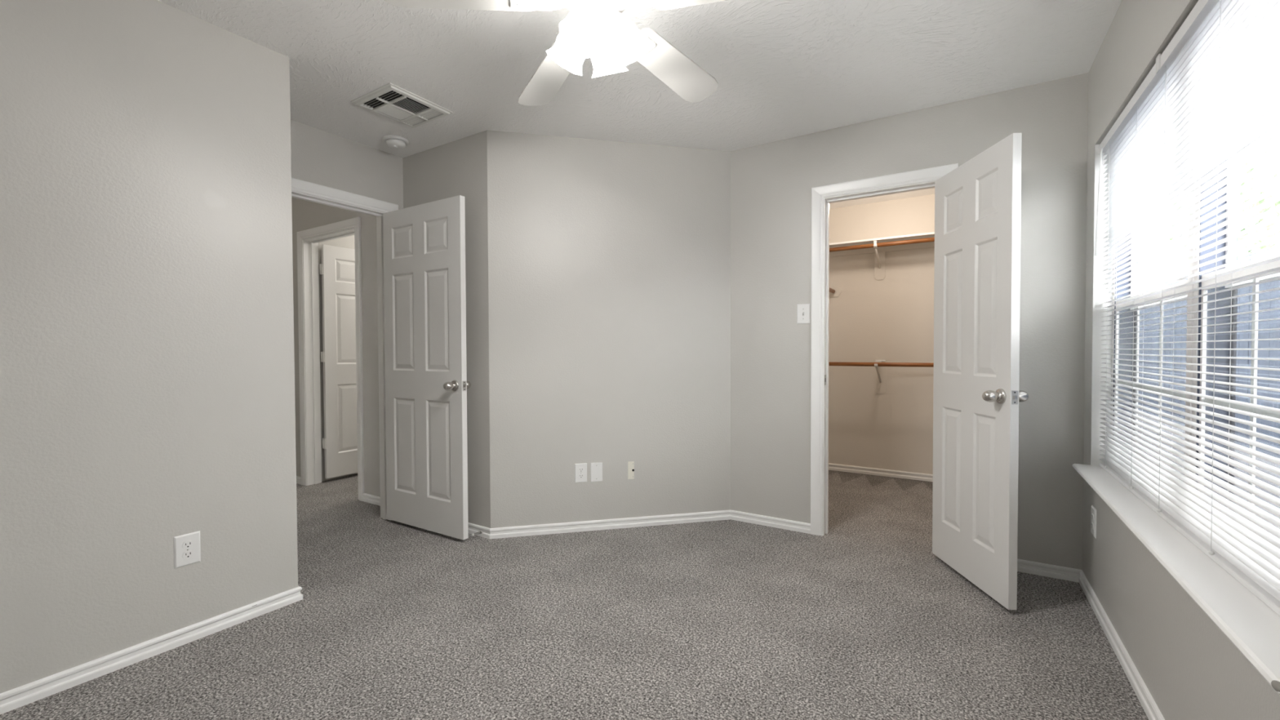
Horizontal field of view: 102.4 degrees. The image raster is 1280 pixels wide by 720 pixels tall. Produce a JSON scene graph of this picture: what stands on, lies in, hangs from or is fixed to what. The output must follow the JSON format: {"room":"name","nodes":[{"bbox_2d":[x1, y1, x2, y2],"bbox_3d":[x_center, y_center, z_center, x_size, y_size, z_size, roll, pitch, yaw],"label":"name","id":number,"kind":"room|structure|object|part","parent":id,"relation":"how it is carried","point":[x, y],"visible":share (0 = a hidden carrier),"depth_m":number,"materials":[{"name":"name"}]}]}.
{"room":"empty bedroom","nodes":[
{"label":"empty bedroom","id":0,"kind":"room"},
{"bbox_2d":[0,0,297,693],"bbox_3d":[-2.072,-0.113,1.599,0.115,2.440,1.761,0,1,32],"label":"wall","id":1,"kind":"structure","parent":0,"point":[147,358],"depth_m":1.87,"materials":[{"name":"paint"}]},
{"bbox_2d":[0,586,302,714],"bbox_3d":[-1.980,1.075,1.643,0.014,0.060,1.659,0,1,32],"label":"baseboard","id":2,"kind":"structure","parent":1,"relation":"attached to","point":[28,693],"depth_m":1.87,"materials":[{"name":"white"}]},
{"bbox_2d":[173,530,200,568],"bbox_3d":[-1.758,0.737,2.000,0.008,0.122,0.080,0,1,32],"label":"wall outlet","id":3,"kind":"object","parent":1,"relation":"attached to","point":[187,547],"visible":1,"depth_m":2.00,"materials":[{"name":"white plastic"}]},
{"bbox_2d":[182,550,193,559],"bbox_3d":[-1.756,0.757,1.998,0.003,0.028,0.034,0,1,32],"label":"receptacle","id":4,"kind":"object","parent":3,"relation":"attached to","point":[186,554],"depth_m":2.00,"materials":[{"name":"white plastic"}]},
{"bbox_2d":[182,540,193,549],"bbox_3d":[-1.756,0.718,1.998,0.003,0.028,0.034,0,1,32],"label":"receptacle","id":5,"kind":"object","parent":3,"relation":"attached to","point":[186,544],"depth_m":2.00,"materials":[{"name":"white plastic"}]},
{"bbox_2d":[291,197,380,497],"bbox_3d":[-2.549,-0.161,4.218,2.115,2.440,0.115,0,1,32],"label":"wall","id":6,"kind":"structure","parent":0,"point":[306,215],"depth_m":3.84,"materials":[{"name":"grey paint"}]},
{"bbox_2d":[296,475,301,484],"bbox_3d":[-3.174,1.024,4.556,0.713,0.060,0.014,0,1,32],"label":"baseboard","id":7,"kind":"structure","parent":6,"relation":"attached to","point":[298,478],"depth_m":4.39,"materials":[{"name":"white wood"}]},
{"bbox_2d":[297,216,364,501],"bbox_3d":[-2.451,-0.006,4.150,0.925,2.132,0.132,0,1,32],"label":"door frame","id":8,"kind":"structure","parent":6,"relation":"attached to","point":[308,240],"depth_m":4.32,"materials":[{"name":"white wood"}]},
{"bbox_2d":[362,493,380,506],"bbox_3d":[-1.885,1.035,3.755,0.483,0.060,0.014,0,1,32],"label":"baseboard","id":9,"kind":"structure","parent":6,"relation":"attached to","point":[368,498],"depth_m":3.81,"materials":[{"name":"white wood"}]},
{"bbox_2d":[318,235,357,481],"bbox_3d":[-2.213,-0.186,5.434,0.100,2.440,2.305,0,1,32],"label":"wall","id":10,"kind":"structure","parent":0,"point":[348,242],"depth_m":4.47,"materials":[{"name":"grey paint"}]},
{"bbox_2d":[319,244,357,478],"bbox_3d":[-2.504,0.011,4.725,0.186,2.008,0.776,1,1,34],"label":"door","id":11,"kind":"structure","parent":10,"relation":"in","point":[337,267],"depth_m":4.51,"materials":[{"name":"white paint"}]},
{"bbox_2d":[290,120,403,209],"bbox_3d":[-1.917,-0.143,3.123,0.115,2.440,1.222,0,1,32],"label":"wall","id":12,"kind":"structure","parent":0,"point":[319,157],"depth_m":3.16,"materials":[{"name":"grey paint"}]},
{"bbox_2d":[291,177,398,520],"bbox_3d":[-1.912,0.022,3.117,0.132,2.110,0.912,0,1,32],"label":"door frame","id":13,"kind":"structure","parent":12,"relation":"attached to","point":[300,189],"depth_m":3.42,"materials":[{"name":"white wood"}]},
{"bbox_2d":[382,195,471,539],"bbox_3d":[-1.347,0.048,3.203,0.768,2.008,0.186,0,1,31],"label":"door","id":14,"kind":"structure","parent":12,"relation":"in","point":[427,384],"depth_m":3.16,"materials":[{"name":"white paint"}]},
{"bbox_3d":[-1.108,0.152,2.995,0.066,0.066,0.075,0,1,31],"label":"knob","id":15,"kind":"part","parent":14,"relation":"part of","materials":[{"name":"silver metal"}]},
{"bbox_3d":[-1.028,0.151,3.010,0.001,0.058,0.025,0,1,31],"label":"latch plate","id":16,"kind":"part","parent":14,"relation":"part of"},
{"bbox_3d":[-1.051,0.150,3.089,0.066,0.066,0.075,0,1,31],"label":"knob","id":17,"kind":"part","parent":14,"relation":"part of","materials":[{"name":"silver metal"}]},
{"bbox_2d":[402,129,490,528],"bbox_3d":[-1.224,-0.149,3.345,0.826,2.440,0.115,0,1,32],"label":"wall","id":18,"kind":"structure","parent":0,"point":[457,167],"depth_m":3.15,"materials":[{"name":"grey paint"}]},
{"bbox_2d":[467,522,490,538],"bbox_3d":[-1.252,1.041,3.311,0.832,0.060,0.014,0,1,32],"label":"baseboard","id":19,"kind":"structure","parent":18,"relation":"attached to","point":[472,528],"depth_m":3.14,"materials":[{"name":"white wood"}]},
{"bbox_2d":[0,470,1148,719],"bbox_3d":[-1.054,1.109,3.376,6.660,0.080,5.820,0,1,32],"label":"floor","id":20,"kind":"structure","parent":0,"point":[721,620],"depth_m":2.06,"materials":[{"name":"grey carpet"}]},
{"bbox_2d":[471,530,482,536],"bbox_3d":[-0.983,1.045,3.095,0.018,0.018,0.070,0,1,32],"label":"door stop","id":21,"kind":"object","parent":20,"relation":"on","point":[480,531],"visible":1,"depth_m":3.09,"materials":[{"name":"silver metal"}]},
{"bbox_2d":[487,129,730,528],"bbox_3d":[-0.125,-0.153,3.313,1.624,2.440,0.117,0,1,-13],"label":"wall","id":22,"kind":"structure","parent":0,"point":[609,262],"depth_m":3.23,"materials":[{"name":"grey paint"}]},
{"bbox_2d":[574,463,586,482],"bbox_3d":[-0.368,0.706,3.214,0.080,0.122,0.008,0,1,-13],"label":"wall outlet","id":23,"kind":"object","parent":22,"relation":"attached to","point":[580,469],"visible":1,"depth_m":3.21,"materials":[{"name":"white plastic"}]},
{"bbox_2d":[578,473,583,478],"bbox_3d":[-0.367,0.725,3.212,0.034,0.028,0.003,0,1,-13],"label":"receptacle","id":24,"kind":"object","parent":23,"relation":"attached to","point":[580,476],"depth_m":3.21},
{"bbox_2d":[578,467,583,472],"bbox_3d":[-0.367,0.686,3.211,0.034,0.028,0.003,0,1,-13],"label":"receptacle","id":25,"kind":"object","parent":23,"relation":"attached to","point":[580,469],"depth_m":3.21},
{"bbox_2d":[591,462,602,481],"bbox_3d":[-0.273,0.705,3.237,0.080,0.124,0.007,0,1,-13],"label":"blank plate","id":26,"kind":"object","parent":22,"relation":"attached to","point":[596,468],"visible":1,"depth_m":3.23,"materials":[{"name":"white plastic"}]},
{"bbox_2d":[489,510,730,538],"bbox_3d":[-0.148,1.038,3.263,1.549,0.060,0.014,0,1,-13],"label":"baseboard","id":27,"kind":"structure","parent":22,"relation":"attached to","point":[637,522],"depth_m":3.25,"materials":[{"name":"white wood"}]},
{"bbox_2d":[627,461,634,479],"bbox_3d":[-0.043,0.704,3.285,0.078,0.122,0.017,0,1,-13],"label":"plate","id":28,"kind":"object","parent":22,"relation":"attached to","point":[630,464],"visible":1,"depth_m":3.28,"materials":[{"name":"white plastic"}]},
{"bbox_2d":[158,0,1121,208],"bbox_3d":[-1.063,-1.410,3.329,6.660,0.080,5.820,0,1,32],"label":"ceiling","id":29,"kind":"structure","parent":0,"point":[783,69],"depth_m":2.33,"materials":[{"name":"white paint"}]},
{"bbox_2d":[382,134,408,149],"bbox_3d":[-1.515,-1.339,3.193,0.146,0.054,0.146,0,1,32],"label":"smoke detector","id":30,"kind":"object","parent":29,"relation":"attached to","point":[396,142],"visible":1,"depth_m":3.15,"materials":[{"name":"white plastic"}]},
{"bbox_2d":[350,82,453,127],"bbox_3d":[-1.272,-1.349,2.760,0.350,0.018,0.368,0,1,32],"label":"ceiling vent","id":31,"kind":"object","parent":29,"relation":"in","point":[389,100],"visible":1,"depth_m":2.73,"materials":[{"name":"white metal"}]},
{"bbox_2d":[384,0,727,106],"bbox_3d":[-0.109,-1.147,1.675,1.226,0.389,1.230,0,1,32],"label":"ceiling fan","id":32,"kind":"object","parent":29,"relation":"hanging from","point":[598,30],"visible":1,"depth_m":1.67,"materials":[{"name":"white metal"}]},
{"bbox_3d":[-0.549,-1.109,1.582,0.459,0.069,0.151,0,1,-12],"label":"blade","id":33,"kind":"part","parent":32,"relation":"part of","materials":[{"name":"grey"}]},
{"bbox_3d":[-0.305,-1.136,1.635,0.206,0.052,0.078,0,1,-12],"label":"blade arm","id":34,"kind":"part","parent":32,"relation":"part of","materials":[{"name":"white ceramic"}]},
{"bbox_3d":[-0.353,-1.119,2.028,0.151,0.069,0.459,-1,1,-30],"label":"blade","id":35,"kind":"part","parent":32,"relation":"part of","materials":[{"name":"grey"}]},
{"bbox_3d":[-0.240,-1.026,1.704,0.142,0.146,0.132,0,1,32],"label":"lamp shade","id":36,"kind":"part","parent":32,"relation":"part of","materials":[{"name":"white glass"}]},
{"bbox_3d":[-0.176,-1.024,1.576,0.132,0.146,0.142,0,1,32],"label":"lamp shade","id":37,"kind":"part","parent":32,"relation":"part of","materials":[{"name":"white glass"}]},
{"bbox_3d":[-0.112,-1.028,1.768,0.132,0.146,0.142,0,1,32],"label":"lamp shade","id":38,"kind":"part","parent":32,"relation":"part of","materials":[{"name":"white glass"}]},
{"bbox_3d":[-0.048,-1.025,1.640,0.142,0.146,0.132,0,1,32],"label":"lamp shade","id":39,"kind":"part","parent":32,"relation":"part of","materials":[{"name":"white glass"}]},
{"bbox_3d":[-0.034,-1.140,1.793,0.078,0.052,0.206,1,1,42],"label":"blade arm","id":40,"kind":"part","parent":32,"relation":"part of","materials":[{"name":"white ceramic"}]},
{"bbox_3d":[0.007,-1.136,1.603,0.206,0.052,0.078,0,1,24],"label":"blade arm","id":41,"kind":"part","parent":32,"relation":"part of","materials":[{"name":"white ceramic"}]},
{"bbox_3d":[0.132,-1.119,1.980,0.151,0.069,0.459,1,1,42],"label":"blade","id":42,"kind":"part","parent":32,"relation":"part of","materials":[{"name":"grey"}]},
{"bbox_3d":[0.236,-1.111,1.504,0.459,0.069,0.151,0,1,24],"label":"blade","id":43,"kind":"part","parent":32,"relation":"part of","materials":[{"name":"grey"}]},
{"bbox_2d":[828,194,934,474],"bbox_3d":[2.255,-0.185,4.577,2.024,2.440,0.100,0,1,32],"label":"wall","id":44,"kind":"structure","parent":0,"point":[891,319],"depth_m":4.57,"materials":[{"name":"beige paint"}]},
{"bbox_2d":[829,286,842,297],"bbox_3d":[1.800,-0.635,4.772,0.148,0.096,0.034,0,1,32],"label":"socket","id":45,"kind":"object","parent":44,"relation":"attached to","point":[838,291],"visible":0.8,"depth_m":4.77,"materials":[{"name":"beige paint"}]},
{"bbox_2d":[829,287,835,293],"bbox_3d":[1.358,-0.621,4.069,0.034,0.034,1.672,0,1,32],"label":"closet rod","id":46,"kind":"object","parent":45,"relation":"attached to","point":[831,290],"visible":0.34,"depth_m":4.65,"materials":[{"name":"brown wood"}]},
{"bbox_2d":[873,240,885,279],"bbox_3d":[2.053,-0.858,4.446,0.088,0.294,0.311,0,1,32],"label":"rod bracket","id":47,"kind":"object","parent":44,"relation":"attached to","point":[879,257],"visible":0.96,"depth_m":4.56,"materials":[{"name":"white metal"}]},
{"bbox_3d":[2.062,-0.880,4.460,0.018,0.145,0.275,0,1,32],"label":"brace arm","id":48,"kind":"part","parent":47,"relation":"part of","materials":[{"name":"beige paint"}]},
{"bbox_3d":[2.129,-0.834,4.568,0.088,0.242,0.024,0,1,32],"label":"wall plate","id":49,"kind":"part","parent":47,"relation":"part of","materials":[{"name":"beige paint"}]},
{"bbox_2d":[829,237,934,252],"bbox_3d":[2.123,-0.965,4.248,1.901,0.034,0.034,0,1,32],"label":"closet rod","id":50,"kind":"object","parent":47,"relation":"on","point":[928,239],"visible":0.32,"depth_m":4.29,"materials":[{"name":"brown wood"}]},
{"bbox_2d":[874,360,885,394],"bbox_3d":[2.066,0.153,4.460,0.088,0.304,0.311,0,1,32],"label":"rod bracket","id":51,"kind":"object","parent":44,"relation":"attached to","point":[880,371],"visible":1,"depth_m":4.58,"materials":[{"name":"white metal"}]},
{"bbox_3d":[2.074,0.129,4.473,0.018,0.157,0.275,0,1,32],"label":"brace arm","id":52,"kind":"part","parent":51,"relation":"part of","materials":[{"name":"beige paint"}]},
{"bbox_2d":[828,361,933,367],"bbox_3d":[2.126,0.038,4.267,1.901,0.034,0.034,0,1,32],"label":"closet rod","id":53,"kind":"object","parent":51,"relation":"attached to","point":[830,363],"visible":0.32,"depth_m":4.30,"materials":[{"name":"brown wood"}]},
{"bbox_2d":[828,462,933,481],"bbox_3d":[2.276,1.006,4.522,1.905,0.060,0.014,0,1,32],"label":"baseboard","id":54,"kind":"structure","parent":44,"relation":"attached to","point":[864,470],"depth_m":4.59,"materials":[{"name":"white wood"}]},
{"bbox_2d":[829,241,934,257],"bbox_3d":[2.268,-0.981,4.482,1.901,0.051,0.018,0,1,32],"label":"cleat","id":55,"kind":"object","parent":44,"relation":"attached to","point":[931,244],"visible":0.21,"depth_m":4.54,"materials":[{"name":"beige paint"}]},
{"bbox_2d":[829,231,934,248],"bbox_3d":[2.190,-1.013,4.356,1.901,0.017,0.315,0,1,32],"label":"closet shelf","id":56,"kind":"object","parent":55,"relation":"on","point":[925,235],"visible":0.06,"depth_m":4.31,"materials":[{"name":"white wood"}]},
{"bbox_2d":[730,72,1088,569],"bbox_3d":[1.398,-0.152,2.990,1.804,2.440,0.115,0,1,32],"label":"wall","id":57,"kind":"structure","parent":0,"point":[771,184],"depth_m":2.81,"materials":[{"name":"grey paint"}]},
{"bbox_2d":[730,510,810,533],"bbox_3d":[0.825,1.034,3.296,0.525,0.060,0.014,0,1,32],"label":"baseboard","id":58,"kind":"structure","parent":57,"relation":"attached to","point":[800,526],"depth_m":3.28,"materials":[{"name":"white wood"}]},
{"bbox_2d":[796,303,809,324],"bbox_3d":[1.001,-0.283,3.157,0.078,0.122,0.016,0,1,32],"label":"light switch","id":59,"kind":"object","parent":57,"relation":"attached to","point":[803,309],"visible":1,"depth_m":3.16,"materials":[{"name":"white plastic"}]},
{"bbox_2d":[810,163,958,535],"bbox_3d":[1.395,0.013,2.986,0.755,2.110,0.132,0,1,32],"label":"door frame","id":60,"kind":"structure","parent":57,"relation":"attached to","point":[822,196],"depth_m":3.11,"materials":[{"name":"white wood"}]},
{"bbox_2d":[932,133,1028,609],"bbox_3d":[1.590,0.051,2.470,0.186,2.008,0.634,0,1,2],"label":"door","id":61,"kind":"structure","parent":57,"relation":"in","point":[977,396],"depth_m":2.39,"materials":[{"name":"white paint"}]},
{"bbox_3d":[1.525,0.157,2.229,0.075,0.066,0.066,0,1,2],"label":"knob","id":62,"kind":"part","parent":61,"relation":"part of","materials":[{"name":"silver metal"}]},
{"bbox_3d":[1.578,0.158,2.166,0.025,0.058,0.001,0,1,2],"label":"latch plate","id":63,"kind":"part","parent":61,"relation":"part of","materials":[{"name":"silver metal"}]},
{"bbox_3d":[1.635,0.157,2.224,0.075,0.066,0.066,0,1,2],"label":"knob","id":64,"kind":"part","parent":61,"relation":"part of","materials":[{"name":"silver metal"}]},
{"bbox_2d":[1017,559,1080,582],"bbox_3d":[1.912,1.043,2.620,0.523,0.060,0.014,0,1,32],"label":"baseboard","id":65,"kind":"structure","parent":57,"relation":"attached to","point":[1060,572],"depth_m":2.55,"materials":[{"name":"white"}]},
{"bbox_2d":[1082,0,1279,719],"bbox_3d":[1.691,-0.127,1.613,0.150,2.440,5.770,0,1,32],"label":"wall","id":66,"kind":"structure","parent":0,"point":[1189,668],"depth_m":1.66,"materials":[{"name":"grey paint"}]},
{"bbox_2d":[1090,505,1096,537],"bbox_3d":[2.001,0.713,2.271,0.008,0.124,0.080,0,1,32],"label":"wall outlet","id":67,"kind":"object","parent":66,"relation":"attached to","point":[1093,511],"visible":1,"depth_m":2.26,"materials":[{"name":"white plastic"}]},
{"bbox_2d":[1079,569,1164,719],"bbox_3d":[1.149,1.078,0.911,0.014,0.060,3.722,0,1,32],"label":"baseboard","id":68,"kind":"structure","parent":66,"relation":"attached to","point":[1142,692],"depth_m":1.83,"materials":[{"name":"white"}]},
{"bbox_2d":[1111,186,1191,483],"bbox_3d":[1.893,-0.234,1.882,0.075,1.443,0.919,0,1,32],"label":"window","id":69,"kind":"structure","parent":66,"relation":"in","point":[1184,295],"depth_m":2.22,"materials":[{"name":"white plastic"}]},
{"bbox_3d":[1.919,0.111,1.870,0.008,0.697,0.859,0,1,32],"label":"screen frame","id":70,"kind":"part","parent":69,"relation":"part of","materials":[{"name":"grey metal"}]},
{"bbox_3d":[1.870,0.104,1.901,0.008,0.709,0.859,0,1,32],"label":"sash","id":71,"kind":"part","parent":69,"relation":"part of","materials":[{"name":"white plastic"}]},
{"bbox_3d":[1.910,-0.569,1.862,0.016,0.718,0.859,0,1,32],"label":"sash","id":72,"kind":"part","parent":69,"relation":"part of","materials":[{"name":"white plastic"}]},
{"bbox_2d":[1072,463,1279,696],"bbox_3d":[1.581,0.504,1.537,0.220,0.020,1.868,0,1,32],"label":"window sill","id":73,"kind":"structure","parent":66,"relation":"attached to","point":[1252,627],"depth_m":1.17,"materials":[{"name":"white paint"}]},
{"bbox_2d":[1271,680,1279,692],"bbox_3d":[1.010,0.517,0.812,0.015,0.014,0.033,0,1,32],"label":"cord tassel","id":74,"kind":"object","parent":73,"relation":"on","point":[1275,684],"depth_m":0.81,"materials":[{"name":"grey plastic"}]},
{"bbox_2d":[1090,121,1279,524],"bbox_3d":[1.619,-0.227,1.500,0.143,1.445,1.865,0,1,32],"label":"window","id":75,"kind":"structure","parent":66,"relation":"in","point":[1226,319],"depth_m":1.45,"materials":[{"name":"white plastic"}]},
{"bbox_2d":[1094,0,1279,615],"bbox_3d":[1.579,-0.227,1.524,0.076,1.437,1.852,0,1,32],"label":"window blind","id":76,"kind":"object","parent":75,"relation":"attached to","point":[1215,84],"visible":1,"depth_m":1.37,"materials":[{"name":"white plastic"}]},
{"bbox_3d":[2.012,-0.230,2.195,0.028,1.385,0.001,0,1,32],"label":"ladder cord","id":77,"kind":"part","parent":76,"relation":"part of","materials":[{"name":"white fabric"}]},
{"bbox_3d":[1.804,-0.223,1.859,0.028,1.385,0.001,0,1,32],"label":"ladder cord","id":78,"kind":"part","parent":76,"relation":"part of","materials":[{"name":"white fabric"}]},
{"bbox_3d":[1.640,-0.217,1.596,0.028,1.385,0.001,0,1,32],"label":"ladder cord","id":79,"kind":"part","parent":76,"relation":"part of","materials":[{"name":"white fabric"}]},
{"bbox_3d":[1.594,0.484,1.531,0.025,0.015,1.837,0,1,32],"label":"rail","id":80,"kind":"part","parent":76,"relation":"part of","materials":[{"name":"white plastic"}]},
{"bbox_3d":[1.431,-0.210,1.261,0.028,1.385,0.001,0,1,32],"label":"ladder cord","id":81,"kind":"part","parent":76,"relation":"part of","materials":[{"name":"white fabric"}]},
{"bbox_3d":[1.397,-0.217,1.083,0.075,1.443,0.914,0,1,32],"label":"frame","id":82,"kind":"part","parent":75,"relation":"part of","materials":[{"name":"white plastic"}]},
{"bbox_3d":[1.423,0.128,1.072,0.008,0.697,0.854,0,1,32],"label":"screen frame","id":83,"kind":"part","parent":75,"relation":"part of","materials":[{"name":"grey"}]},
{"bbox_3d":[1.373,0.121,1.102,0.008,0.709,0.854,0,1,32],"label":"sash","id":84,"kind":"part","parent":75,"relation":"part of","materials":[{"name":"white plastic"}]},
{"bbox_3d":[1.413,-0.552,1.063,0.016,0.718,0.854,0,1,32],"label":"sash","id":85,"kind":"part","parent":75,"relation":"part of","materials":[{"name":"white plastic"}]},
{"label":"outside","id":86,"kind":"structure","parent":0,"visible":0},
{"bbox_2d":[1137,413,1279,538],"bbox_3d":[10.999,1.343,3.787,13.300,0.050,42.000,0,1,32],"label":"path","id":87,"kind":"structure","parent":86,"point":[1260,460],"depth_m":6.43,"materials":[{"name":"grey concrete"}]},
{"bbox_2d":[1137,244,1279,458],"bbox_3d":[8.219,-0.103,6.743,0.063,2.710,24.134,0,1,32],"label":"window glass","id":88,"kind":"object","parent":87,"relation":"on","point":[1268,334],"visible":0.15,"depth_m":7.30,"materials":[{"name":"clear glass"}]},
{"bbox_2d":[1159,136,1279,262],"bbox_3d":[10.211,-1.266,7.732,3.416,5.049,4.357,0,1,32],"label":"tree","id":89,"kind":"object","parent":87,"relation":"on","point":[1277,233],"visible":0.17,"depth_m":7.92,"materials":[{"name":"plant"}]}
]}

